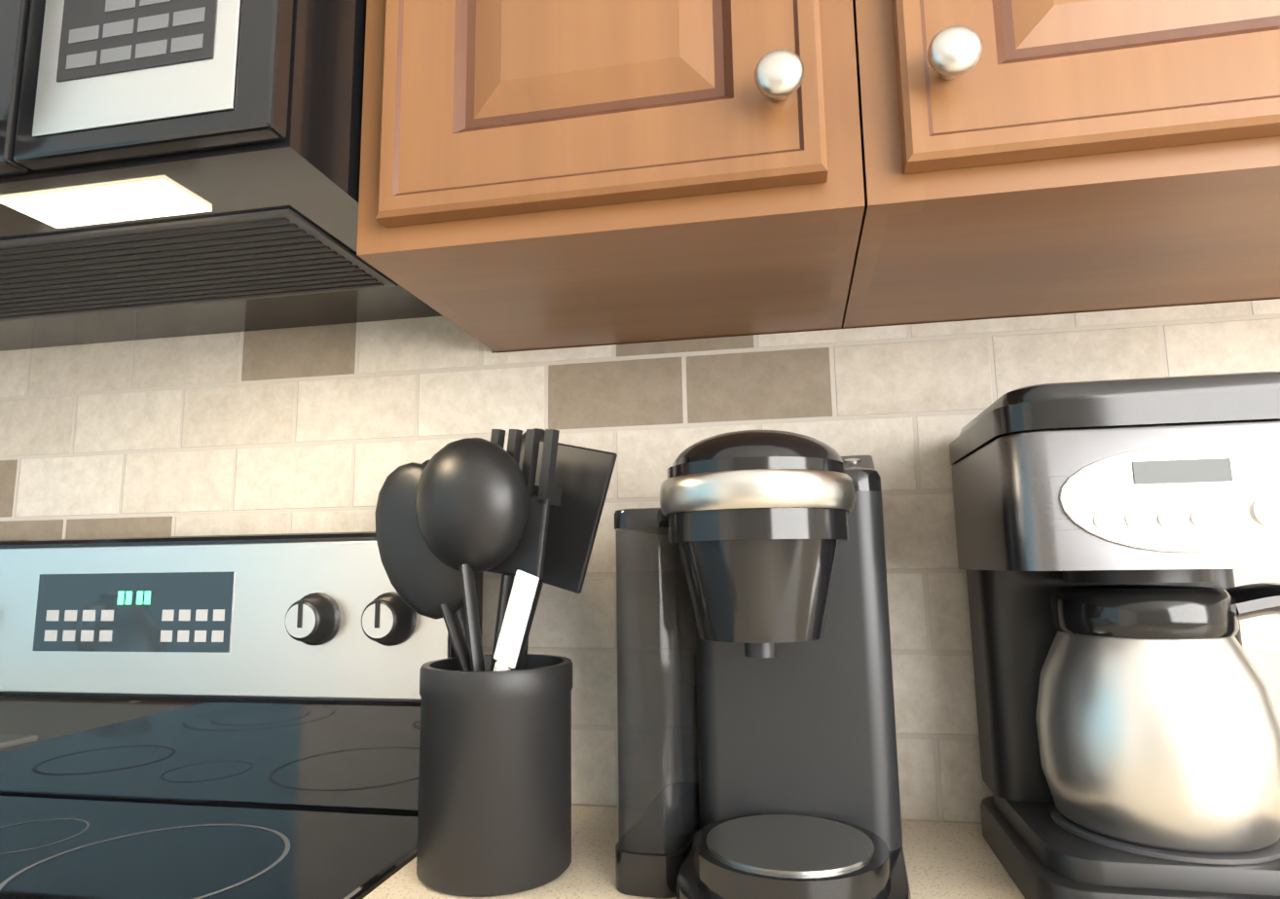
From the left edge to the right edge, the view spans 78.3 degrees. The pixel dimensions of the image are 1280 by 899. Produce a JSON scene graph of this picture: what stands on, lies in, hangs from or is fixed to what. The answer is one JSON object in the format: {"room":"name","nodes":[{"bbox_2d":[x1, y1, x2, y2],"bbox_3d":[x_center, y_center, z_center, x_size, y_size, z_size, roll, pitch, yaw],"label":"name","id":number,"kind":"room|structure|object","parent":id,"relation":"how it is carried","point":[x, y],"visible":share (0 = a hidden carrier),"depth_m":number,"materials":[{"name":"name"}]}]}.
{"room":"kitchen","nodes":[
{"label":"kitchen","id":0,"kind":"room"},
{"bbox_3d":[0.212,0.938,-1.924,5.320,0.100,5.320,-2,-9,11],"label":"floor","id":1,"kind":"structure","parent":0,"visible":0},
{"bbox_2d":[0,531,482,898],"bbox_3d":[-0.613,0.646,0.478,0.763,1.200,0.790,-2,-9,11],"label":"range","id":2,"kind":"object","parent":1,"relation":"on","point":[213,717],"visible":0.85,"depth_m":0.83,"materials":[{"name":"black glass"}]},
{"bbox_3d":[0.573,0.766,0.289,0.833,0.874,0.670,-2,-9,11],"label":"base cabinet","id":3,"kind":"object","parent":1,"relation":"on","visible":0},
{"bbox_2d":[363,805,1024,898],"bbox_3d":[0.554,0.316,0.374,1.585,0.038,0.638,-2,-9,11],"label":"countertop","id":4,"kind":"structure","parent":3,"relation":"on","point":[947,860],"depth_m":0.64,"materials":[{"name":"beige stone"}]},
{"bbox_2d":[375,428,617,897],"bbox_3d":[-0.135,0.159,0.691,0.237,0.382,0.146,-2,-9,11],"label":"utensil crock","id":5,"kind":"object","parent":4,"relation":"on","point":[494,779],"visible":1,"depth_m":0.64,"materials":[{"name":"black plastic"}]},
{"bbox_2d":[614,430,911,898],"bbox_3d":[0.095,0.167,0.651,0.217,0.348,0.290,-3,-9,15],"label":"brewer","id":6,"kind":"object","parent":4,"relation":"on","point":[756,749],"visible":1,"depth_m":0.61,"materials":[{"name":"black plastic"}]},
{"bbox_2d":[949,371,1279,898],"bbox_3d":[0.418,0.146,0.625,0.271,0.374,0.237,-2,-9,11],"label":"coffee maker","id":7,"kind":"object","parent":4,"relation":"on","point":[1112,534],"visible":1,"depth_m":0.55,"materials":[{"name":"silver plastic"}]},
{"bbox_3d":[0.755,0.090,0.767,5.200,2.345,0.120,-2,-9,11],"label":"wall","id":8,"kind":"structure","parent":0,"visible":0},
{"bbox_2d":[0,0,442,351],"bbox_3d":[-0.596,-0.372,0.795,0.765,0.404,0.456,-2,-9,11],"label":"microwave","id":9,"kind":"object","parent":8,"relation":"attached to","point":[170,168],"visible":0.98,"depth_m":0.61,"materials":[{"name":"black metal"}]},
{"bbox_2d":[356,0,864,353],"bbox_3d":[-0.016,-0.608,0.776,0.389,0.936,0.354,-2,-9,11],"label":"upper cabinet","id":10,"kind":"object","parent":8,"relation":"attached to","point":[542,174],"visible":1,"depth_m":0.59,"materials":[{"name":"brown wood"}]},
{"bbox_2d":[0,298,1279,824],"bbox_3d":[0.747,0.060,0.707,5.190,0.563,0.009,-2,-9,11],"label":"backsplash","id":11,"kind":"structure","parent":8,"relation":"attached to","point":[315,429],"depth_m":0.86,"materials":[{"name":"tile"}]},
{"bbox_2d":[841,0,1279,329],"bbox_3d":[0.585,-0.633,0.660,0.833,0.936,0.354,-2,-9,11],"label":"upper cabinet","id":12,"kind":"object","parent":8,"relation":"attached to","point":[1027,158],"visible":1,"depth_m":0.53,"materials":[{"name":"brown wood"}]}
]}

